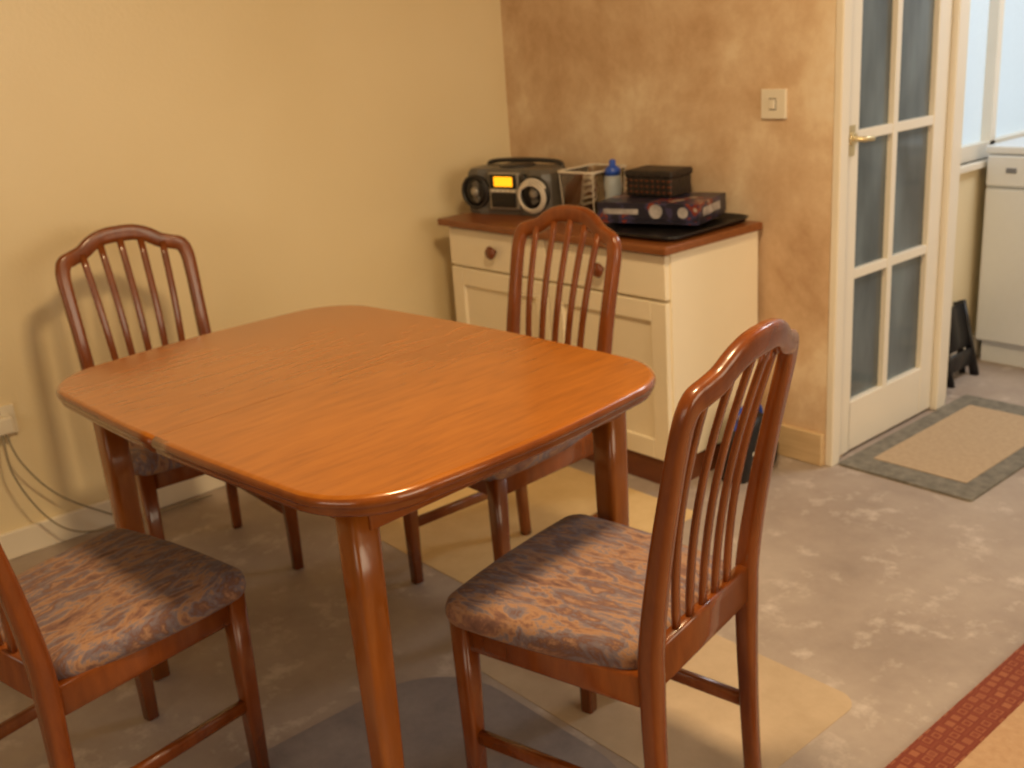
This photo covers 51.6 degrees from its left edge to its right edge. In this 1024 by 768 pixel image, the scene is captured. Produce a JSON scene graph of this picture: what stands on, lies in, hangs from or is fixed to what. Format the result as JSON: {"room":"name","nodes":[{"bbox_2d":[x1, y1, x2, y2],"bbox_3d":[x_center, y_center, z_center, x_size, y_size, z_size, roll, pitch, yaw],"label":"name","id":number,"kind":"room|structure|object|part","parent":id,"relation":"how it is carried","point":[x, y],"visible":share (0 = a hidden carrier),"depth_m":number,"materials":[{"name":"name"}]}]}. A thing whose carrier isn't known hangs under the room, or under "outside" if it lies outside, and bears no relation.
{"room":"dining room","nodes":[
{"label":"dining room","id":0,"kind":"room"},
{"bbox_2d":[0,0,510,533],"bbox_3d":[-1.967,-0.506,2.558,5.100,2.400,0.100,-19,23,-38],"label":"wall","id":1,"kind":"structure","parent":0,"point":[307,154],"depth_m":3.37,"materials":[{"name":"beige paint"}]},
{"bbox_2d":[0,404,211,532],"bbox_3d":[-1.273,0.235,3.249,0.677,0.461,0.067,-17,22,-34],"label":"wall socket","id":2,"kind":"object","parent":1,"relation":"attached to","point":[8,422],"visible":0.91,"depth_m":3.10,"materials":[{"name":"white plastic"}]},
{"bbox_3d":[-1.509,0.118,3.060,0.148,0.088,0.012,-19,23,-38],"label":"plate","id":3,"kind":"part","parent":2,"relation":"part of","materials":[{"name":"white plastic"}]},
{"bbox_2d":[0,475,224,559],"bbox_3d":[-1.811,0.589,2.907,5.000,0.085,0.018,-19,23,-38],"label":"baseboard","id":4,"kind":"structure","parent":1,"relation":"attached to","point":[42,534],"depth_m":3.27,"materials":[{"name":"white paint"}]},
{"bbox_2d":[0,354,1023,767],"bbox_3d":[0.730,0.870,1.789,7.500,0.100,5.300,-19,23,-38],"label":"floor","id":5,"kind":"structure","parent":0,"point":[900,599],"depth_m":2.62,"materials":[{"name":"concrete"}]},
{"bbox_2d":[0,529,269,767],"bbox_3d":[-0.819,0.378,1.934,0.424,0.956,0.533,9,23,35],"label":"dining chair","id":6,"kind":"object","parent":5,"relation":"on","point":[94,617],"visible":1,"depth_m":1.92,"materials":[{"name":"brown wood"}]},
{"bbox_3d":[-0.903,0.470,1.838,0.338,0.074,0.024,9,23,35],"label":"rail","id":7,"kind":"part","parent":6,"relation":"part of","materials":[{"name":"brown wood"}]},
{"bbox_3d":[-0.936,0.436,1.784,0.387,0.956,0.136,9,23,35],"label":"frame","id":8,"kind":"part","parent":6,"relation":"part of","materials":[{"name":"brown wood"}]},
{"bbox_2d":[0,529,245,680],"bbox_3d":[-0.778,0.398,1.995,0.424,0.061,0.406,9,23,35],"label":"seat cushion","id":9,"kind":"object","parent":6,"relation":"on","point":[113,598],"depth_m":1.94,"materials":[{"name":"fabric"}]},
{"bbox_3d":[-0.816,0.545,2.293,0.042,0.412,0.040,9,23,35],"label":"leg","id":10,"kind":"part","parent":6,"relation":"part of","materials":[{"name":"brown wood"}]},
{"bbox_3d":[-0.520,0.594,2.080,0.042,0.412,0.040,9,23,35],"label":"leg","id":11,"kind":"part","parent":6,"relation":"part of","materials":[{"name":"brown wood"}]},
{"bbox_2d":[55,224,303,569],"bbox_3d":[-0.918,0.064,2.911,0.424,0.956,0.533,-17,22,-34],"label":"dining chair","id":12,"kind":"object","parent":5,"relation":"on","point":[153,471],"visible":0.52,"depth_m":2.94,"materials":[{"name":"brown wood"}]},
{"bbox_3d":[-1.038,0.022,3.064,0.387,0.956,0.136,-17,22,-34],"label":"frame","id":13,"kind":"part","parent":12,"relation":"part of","materials":[{"name":"brown wood"}]},
{"bbox_3d":[-0.909,0.412,2.721,0.042,0.412,0.040,-17,22,-34],"label":"leg","id":14,"kind":"part","parent":12,"relation":"part of","materials":[{"name":"brown wood"}]},
{"bbox_2d":[128,440,183,475],"bbox_3d":[-0.876,0.116,2.875,0.424,0.061,0.406,-17,22,-34],"label":"seat cushion","id":15,"kind":"object","parent":12,"relation":"on","point":[146,462],"depth_m":2.64,"materials":[{"name":"fabric"}]},
{"bbox_3d":[-0.618,0.323,2.927,0.042,0.412,0.040,-17,22,-34],"label":"leg","id":16,"kind":"part","parent":12,"relation":"part of","materials":[{"name":"brown wood"}]},
{"bbox_2d":[56,305,655,767],"bbox_3d":[-0.324,0.332,2.306,1.170,0.740,0.860,14,25,43],"label":"dining table","id":17,"kind":"object","parent":5,"relation":"on","point":[363,418],"visible":0.94,"depth_m":2.00,"materials":[{"name":"brown wood"}]},
{"bbox_3d":[-0.861,0.359,2.406,0.057,0.700,0.057,14,25,43],"label":"leg","id":18,"kind":"part","parent":17,"relation":"part of","materials":[{"name":"brown wood"}]},
{"bbox_3d":[-0.228,0.513,1.800,0.057,0.700,0.057,14,25,43],"label":"leg","id":19,"kind":"part","parent":17,"relation":"part of","materials":[{"name":"brown wood"}]},
{"bbox_3d":[0.214,0.342,2.218,0.057,0.700,0.057,14,25,43],"label":"leg","id":20,"kind":"part","parent":17,"relation":"part of","materials":[{"name":"brown wood"}]},
{"bbox_2d":[234,677,615,767],"bbox_3d":[-0.201,0.805,2.029,0.730,0.001,0.700,-19,23,-38],"label":"carpet offcut","id":21,"kind":"object","parent":5,"relation":"on","point":[429,708],"visible":0.76,"depth_m":2.22,"materials":[{"name":"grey carpet"}]},
{"bbox_2d":[445,318,798,767],"bbox_3d":[0.198,0.330,1.854,0.533,0.956,0.424,10,23,36],"label":"dining chair","id":22,"kind":"object","parent":21,"relation":"on","point":[594,605],"visible":1,"depth_m":1.77,"materials":[{"name":"brown wood"}]},
{"bbox_3d":[-0.072,0.609,1.935,0.040,0.412,0.042,10,23,36],"label":"leg","id":23,"kind":"part","parent":22,"relation":"part of","materials":[{"name":"brown wood"}]},
{"bbox_2d":[445,514,722,669],"bbox_3d":[0.150,0.360,1.905,0.406,0.061,0.424,10,23,36],"label":"seat cushion","id":24,"kind":"object","parent":22,"relation":"on","point":[570,595],"depth_m":1.83,"materials":[{"name":"fabric"}]},
{"bbox_3d":[0.151,0.502,2.208,0.040,0.412,0.042,10,23,36],"label":"leg","id":25,"kind":"part","parent":22,"relation":"part of","materials":[{"name":"brown wood"}]},
{"bbox_3d":[0.320,0.400,1.781,0.024,0.074,0.338,10,23,36],"label":"rail","id":26,"kind":"part","parent":22,"relation":"part of","materials":[{"name":"brown wood"}]},
{"bbox_3d":[0.355,0.357,1.736,0.136,0.956,0.387,10,23,36],"label":"frame","id":27,"kind":"part","parent":22,"relation":"part of","materials":[{"name":"brown wood"}]},
{"bbox_2d":[403,205,621,583],"bbox_3d":[0.000,0.058,2.721,0.533,0.956,0.424,-19,23,-38],"label":"dining chair","id":28,"kind":"object","parent":5,"relation":"on","point":[496,488],"visible":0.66,"depth_m":2.70,"materials":[{"name":"brown wood"}]},
{"bbox_3d":[-0.270,0.338,2.800,0.040,0.412,0.042,-19,23,-38],"label":"leg","id":29,"kind":"part","parent":28,"relation":"part of","materials":[{"name":"brown wood"}]},
{"bbox_3d":[-0.024,0.407,2.535,0.040,0.412,0.042,-19,23,-38],"label":"leg","id":30,"kind":"part","parent":28,"relation":"part of","materials":[{"name":"brown wood"}]},
{"bbox_2d":[484,430,590,480],"bbox_3d":[-0.044,0.114,2.695,0.406,0.061,0.424,-19,23,-38],"label":"seat cushion","id":31,"kind":"object","parent":28,"relation":"on","point":[581,441],"depth_m":2.55,"materials":[{"name":"fabric"}]},
{"bbox_3d":[0.147,0.007,2.845,0.136,0.956,0.387,-19,23,-38],"label":"frame","id":32,"kind":"part","parent":28,"relation":"part of","materials":[{"name":"brown wood"}]},
{"bbox_2d":[380,466,692,583],"bbox_3d":[-0.101,0.367,3.336,0.740,0.001,1.160,-19,23,-38],"label":"floor mat","id":33,"kind":"object","parent":5,"relation":"on","point":[458,545],"visible":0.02,"depth_m":3.18,"materials":[{"name":"beige carpet"}]},
{"bbox_2d":[437,212,762,483],"bbox_3d":[0.281,-0.185,3.688,0.475,0.773,1.080,-19,23,-38],"label":"sideboard","id":34,"kind":"object","parent":5,"relation":"on","point":[680,304],"visible":0.5,"depth_m":3.32,"materials":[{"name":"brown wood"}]},
{"bbox_3d":[-0.071,-0.451,3.648,0.035,0.048,0.048,-19,23,-38],"label":"knob","id":35,"kind":"part","parent":34,"relation":"part of","materials":[{"name":"brown wood"}]},
{"bbox_3d":[-0.049,-0.457,3.667,0.024,0.134,0.508,-19,23,-38],"label":"drawer","id":36,"kind":"part","parent":34,"relation":"part of","materials":[{"name":"beige paint"}]},
{"bbox_3d":[-0.043,-0.355,3.699,0.022,0.062,0.384,-19,23,-38],"label":"door rail","id":37,"kind":"part","parent":34,"relation":"part of","materials":[{"name":"beige paint"}]},
{"bbox_3d":[-0.023,-0.147,3.772,0.010,0.382,0.384,-19,23,-38],"label":"door panel","id":38,"kind":"part","parent":34,"relation":"part of","materials":[{"name":"beige paint"}]},
{"bbox_2d":[461,157,565,215],"bbox_3d":[0.011,-0.710,3.804,0.390,0.186,0.210,9,23,35],"label":"radio","id":39,"kind":"object","parent":34,"relation":"on","point":[519,186],"visible":0.98,"depth_m":3.75,"materials":[{"name":"grey plastic"}]},
{"bbox_3d":[-0.029,-0.653,3.767,0.110,0.052,0.010,9,23,35],"label":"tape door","id":40,"kind":"part","parent":39,"relation":"part of","materials":[{"name":"black plastic"}]},
{"bbox_3d":[-0.024,-0.686,3.766,0.132,0.130,0.022,9,23,35],"label":"panel","id":41,"kind":"part","parent":39,"relation":"part of","materials":[{"name":"silver metal"}]},
{"bbox_3d":[0.019,-0.788,3.803,0.132,0.014,0.132,9,23,35],"label":"lid","id":42,"kind":"part","parent":39,"relation":"part of","materials":[{"name":"grey plastic"}]},
{"bbox_3d":[0.046,-0.791,3.840,0.347,0.059,0.028,9,23,35],"label":"handle","id":43,"kind":"part","parent":39,"relation":"part of","materials":[{"name":"grey plastic"}]},
{"bbox_2d":[557,163,626,214],"bbox_3d":[0.280,-0.666,3.655,0.169,0.159,0.204,13,25,42],"label":"basket","id":44,"kind":"object","parent":34,"relation":"on","point":[583,185],"visible":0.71,"depth_m":3.58,"materials":[{"name":"plastic"}]},
{"bbox_3d":[0.267,-0.353,3.273,0.035,0.048,0.048,-19,23,-38],"label":"knob","id":45,"kind":"part","parent":34,"relation":"part of","materials":[{"name":"brown wood"}]},
{"bbox_3d":[0.290,-0.358,3.292,0.024,0.134,0.508,-19,23,-38],"label":"drawer","id":46,"kind":"part","parent":34,"relation":"part of","materials":[{"name":"beige paint"}]},
{"bbox_3d":[0.296,-0.257,3.325,0.022,0.062,0.384,-19,23,-38],"label":"door rail","id":47,"kind":"part","parent":34,"relation":"part of","materials":[{"name":"beige paint"}]},
{"bbox_3d":[0.316,-0.048,3.398,0.010,0.382,0.384,-19,23,-38],"label":"door panel","id":48,"kind":"part","parent":34,"relation":"part of","materials":[{"name":"beige paint"}]},
{"bbox_2d":[604,159,621,198],"bbox_3d":[0.338,-0.652,3.540,0.062,0.196,0.062,-19,23,-38],"label":"bottle","id":49,"kind":"object","parent":34,"relation":"on","point":[612,179],"visible":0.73,"depth_m":3.51,"materials":[{"name":"plastic"}]},
{"bbox_3d":[0.327,0.164,3.464,0.022,0.062,0.384,-19,23,-38],"label":"door rail","id":50,"kind":"part","parent":34,"relation":"part of","materials":[{"name":"beige paint"}]},
{"bbox_2d":[605,213,747,241],"bbox_3d":[0.498,-0.499,3.326,0.420,0.018,0.340,-20,24,-40],"label":"serving tray","id":51,"kind":"object","parent":34,"relation":"on","point":[657,232],"visible":0.44,"depth_m":3.29,"materials":[{"name":"black plastic"}]},
{"bbox_2d":[597,192,725,225],"bbox_3d":[0.479,-0.565,3.394,0.348,0.066,0.228,7,21,31],"label":"board game box","id":52,"kind":"object","parent":51,"relation":"on","point":[692,208],"visible":0.88,"depth_m":3.31,"materials":[{"name":"cardboard"}]},
{"bbox_2d":[624,165,692,197],"bbox_3d":[0.474,-0.656,3.428,0.184,0.084,0.128,12,24,41],"label":"wicker box","id":53,"kind":"object","parent":52,"relation":"on","point":[647,180],"visible":1,"depth_m":3.38,"materials":[{"name":"brown wicker"}]},
{"bbox_3d":[0.472,-0.684,3.419,0.184,0.024,0.128,12,24,41],"label":"lid","id":54,"kind":"part","parent":53,"relation":"part of","materials":[{"name":"brown wicker"}]},
{"bbox_2d":[480,634,851,767],"bbox_3d":[0.304,0.656,2.370,0.480,0.001,0.770,-19,23,-38],"label":"floor mat","id":55,"kind":"object","parent":5,"relation":"on","point":[704,729],"visible":0.37,"depth_m":2.24,"materials":[{"name":"beige carpet"}]},
{"bbox_2d":[722,404,778,482],"bbox_3d":[0.750,0.173,3.356,0.231,0.237,0.110,-19,23,-38],"label":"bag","id":56,"kind":"object","parent":5,"relation":"on","point":[752,445],"visible":0.25,"depth_m":3.30,"materials":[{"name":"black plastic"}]},
{"bbox_2d":[848,367,919,449],"bbox_3d":[1.252,0.079,3.606,0.453,0.170,0.038,-19,23,-38],"label":"rail","id":57,"kind":"object","parent":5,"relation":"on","point":[877,409],"visible":0.75,"depth_m":3.58,"materials":[{"name":"white paint"}]},
{"bbox_2d":[877,0,902,385],"bbox_3d":[1.182,-0.814,3.305,0.028,1.740,0.034,-19,23,-38],"label":"bar","id":58,"kind":"object","parent":57,"relation":"on","point":[897,15],"visible":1,"depth_m":3.35,"materials":[{"name":"white paint"}]},
{"bbox_2d":[839,395,1023,501],"bbox_3d":[1.506,0.191,3.499,0.840,0.010,0.440,-19,23,-38],"label":"doormat","id":59,"kind":"object","parent":5,"relation":"on","point":[963,449],"visible":1,"depth_m":3.43,"materials":[{"name":"beige fabric"}]},
{"bbox_2d":[885,644,1023,767],"bbox_3d":[0.746,1.049,1.067,3.150,0.010,1.560,-19,23,-38],"label":"area rug","id":60,"kind":"object","parent":5,"relation":"on","point":[985,728],"visible":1,"depth_m":2.11,"materials":[{"name":"red fabric"}]},
{"bbox_2d":[947,299,978,387],"bbox_3d":[1.695,-0.157,4.064,0.210,0.298,0.119,-19,23,-38],"label":"step stool","id":61,"kind":"object","parent":5,"relation":"on","point":[961,336],"visible":0.62,"depth_m":4.07,"materials":[{"name":"black plastic"}]},
{"bbox_3d":[1.630,-0.131,3.999,0.020,0.298,0.101,-19,23,-38],"label":"leg","id":62,"kind":"part","parent":61,"relation":"part of","materials":[{"name":"black plastic"}]},
{"bbox_3d":[1.689,-0.210,4.049,0.190,0.165,0.044,-19,23,-38],"label":"folded panel","id":63,"kind":"part","parent":61,"relation":"part of","materials":[{"name":"black plastic"}]},
{"bbox_3d":[1.749,-0.182,4.143,0.020,0.284,0.064,-19,23,-38],"label":"leg","id":64,"kind":"part","parent":61,"relation":"part of","materials":[{"name":"black plastic"}]},
{"bbox_3d":[1.772,-0.180,4.115,0.020,0.298,0.101,-19,23,-38],"label":"leg","id":65,"kind":"part","parent":61,"relation":"part of","materials":[{"name":"black plastic"}]},
{"bbox_2d":[976,137,1023,367],"bbox_3d":[2.245,-0.512,4.106,0.612,0.860,0.610,-19,23,-38],"label":"dishwasher","id":66,"kind":"object","parent":5,"relation":"on","point":[1000,310],"visible":1,"depth_m":4.08,"materials":[{"name":"metal"}]},
{"bbox_3d":[2.035,-0.411,3.943,0.022,0.600,0.590,-19,23,-38],"label":"door","id":67,"kind":"part","parent":66,"relation":"part of","materials":[{"name":"metal"}]},
{"bbox_2d":[986,137,1023,154],"bbox_3d":[2.221,-0.907,3.980,0.600,0.030,0.610,-19,23,-38],"label":"countertop","id":68,"kind":"structure","parent":66,"relation":"on","point":[1014,146],"depth_m":3.98,"materials":[{"name":"laminate"}]},
{"bbox_3d":[2.009,-0.759,3.827,0.024,0.115,0.590,-19,23,-38],"label":"control panel","id":69,"kind":"part","parent":66,"relation":"part of","materials":[{"name":"plastic"}]},
{"bbox_2d":[500,0,841,465],"bbox_3d":[0.454,-1.034,3.622,0.100,2.400,1.535,-19,23,-38],"label":"wall","id":70,"kind":"structure","parent":0,"point":[633,83],"depth_m":3.39,"materials":[{"name":"paint"}]},
{"bbox_2d":[761,89,786,118],"bbox_3d":[0.788,-0.844,3.195,0.019,0.088,0.088,-19,23,-38],"label":"light switch","id":71,"kind":"object","parent":70,"relation":"attached to","point":[773,101],"visible":1,"depth_m":3.19,"materials":[{"name":"white plastic"}]},
{"bbox_2d":[778,423,823,465],"bbox_3d":[0.527,0.076,3.902,0.018,0.110,1.416,-19,23,-38],"label":"baseboard","id":72,"kind":"structure","parent":70,"relation":"attached to","point":[797,443],"depth_m":3.43,"materials":[{"name":"brown wood"}]},
{"bbox_2d":[825,0,852,466],"bbox_3d":[0.958,-0.735,3.084,0.045,2.100,0.027,-19,23,-38],"label":"trim","id":73,"kind":"structure","parent":70,"relation":"attached to","point":[844,7],"depth_m":3.16,"materials":[{"name":"white paint"}]},
{"bbox_2d":[849,125,855,155],"bbox_3d":[1.009,-0.722,3.145,0.030,0.090,0.004,-19,23,-38],"label":"plate","id":74,"kind":"object","parent":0,"point":[852,129],"depth_m":3.14,"materials":[{"name":"metal"}]},
{"bbox_2d":[849,133,857,144],"bbox_3d":[1.011,-0.726,3.141,0.036,0.036,0.012,-19,23,-38],"label":"rose","id":75,"kind":"object","parent":74,"relation":"attached to","point":[851,138],"depth_m":3.13,"materials":[{"name":"gold metal"}]},
{"bbox_2d":[927,0,970,409],"bbox_3d":[1.432,-1.087,3.566,0.075,2.400,0.165,-19,23,-38],"label":"door frame","id":76,"kind":"object","parent":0,"point":[970,0],"visible":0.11,"depth_m":3.67,"materials":[{"name":"beige paint"}]},
{"bbox_2d":[952,157,987,333],"bbox_3d":[1.935,-1.315,4.143,1.500,2.400,0.100,-19,23,-38],"label":"wall","id":77,"kind":"structure","parent":0,"point":[972,184],"depth_m":4.14,"materials":[{"name":"beige paint"}]},
{"bbox_2d":[950,333,981,356],"bbox_3d":[2.049,-0.213,4.458,1.470,0.100,0.015,-19,23,-38],"label":"baseboard","id":78,"kind":"structure","parent":77,"relation":"attached to","point":[977,343],"depth_m":4.32,"materials":[{"name":"white paint"}]},
{"bbox_2d":[960,158,987,173],"bbox_3d":[1.921,-0.896,4.196,1.310,0.025,0.085,-19,23,-38],"label":"sill","id":79,"kind":"structure","parent":77,"relation":"attached to","point":[982,163],"depth_m":4.01,"materials":[{"name":"white paint"}]},
{"bbox_2d":[960,130,1023,163],"bbox_3d":[1.897,-0.942,4.207,1.270,0.060,0.060,-19,23,-38],"label":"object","id":80,"kind":"object","parent":77,"relation":"attached to","point":[973,151],"visible":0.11,"depth_m":4.10,"materials":[{"name":"white wood"}]},
{"bbox_3d":[1.854,-1.530,4.013,1.270,1.300,0.060,-19,23,-38],"label":"window","id":81,"kind":"structure","parent":77,"relation":"in","visible":0},
{"bbox_2d":[962,0,1023,144],"bbox_3d":[1.844,-1.533,4.024,1.270,1.300,0.010,-19,23,-38],"label":"window","id":82,"kind":"structure","parent":81,"relation":"attached to","point":[1010,108],"depth_m":4.14,"materials":[{"name":"glass"}]},
{"bbox_2d":[980,0,1004,144],"bbox_3d":[1.820,-1.518,3.985,0.040,1.300,0.060,-19,23,-38],"label":"frame mullion","id":83,"kind":"object","parent":82,"relation":"attached to","point":[993,49],"depth_m":4.07,"materials":[{"name":"white wood"}]},
{"bbox_3d":[1.124,-1.683,3.025,0.453,0.110,0.038,-19,23,-38],"label":"door","id":84,"kind":"structure","parent":0,"visible":0},
{"bbox_2d":[854,244,926,278],"bbox_3d":[1.218,-0.399,3.448,0.473,0.030,0.031,-19,23,-38],"label":"bar","id":85,"kind":"object","parent":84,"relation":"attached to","point":[899,257],"visible":0.74,"depth_m":3.42,"materials":[{"name":"white paint"}]},
{"bbox_2d":[839,0,952,455],"bbox_3d":[1.207,-0.783,3.301,0.613,2.000,0.091,-19,23,-38],"label":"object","id":86,"kind":"structure","parent":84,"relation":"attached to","point":[918,15],"depth_m":3.40,"materials":[{"name":"white wood"}]},
{"bbox_3d":[1.002,-0.716,3.143,0.080,2.000,0.004,-19,23,-38],"label":"left edge of the stile","id":87,"kind":"part","parent":86,"relation":"part of","materials":[{"name":"white wood"}]},
{"bbox_3d":[1.014,-0.728,3.177,0.035,2.000,0.038,-19,23,-38],"label":"stile","id":88,"kind":"part","parent":86,"relation":"part of","materials":[{"name":"white wood"}]},
{"bbox_3d":[1.039,-0.726,3.138,0.054,0.018,0.053,-19,23,-38],"label":"handle","id":89,"kind":"part","parent":86,"relation":"part of","materials":[{"name":"gold metal"}]},
{"bbox_3d":[1.039,-0.726,3.138,0.054,0.018,0.053,-19,23,-38],"label":"lever","id":90,"kind":"part","parent":86,"relation":"part of","materials":[{"name":"gold metal"}]},
{"bbox_3d":[1.389,-0.856,3.483,0.080,2.000,0.038,-19,23,-38],"label":"stile","id":91,"kind":"part","parent":86,"relation":"part of","materials":[{"name":"white wood"}]},
{"bbox_2d":[859,115,933,136],"bbox_3d":[1.188,-0.802,3.315,0.473,0.030,0.031,-19,23,-38],"label":"bar","id":92,"kind":"object","parent":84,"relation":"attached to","point":[879,130],"visible":0.68,"depth_m":3.32,"materials":[{"name":"white paint"}]}
]}

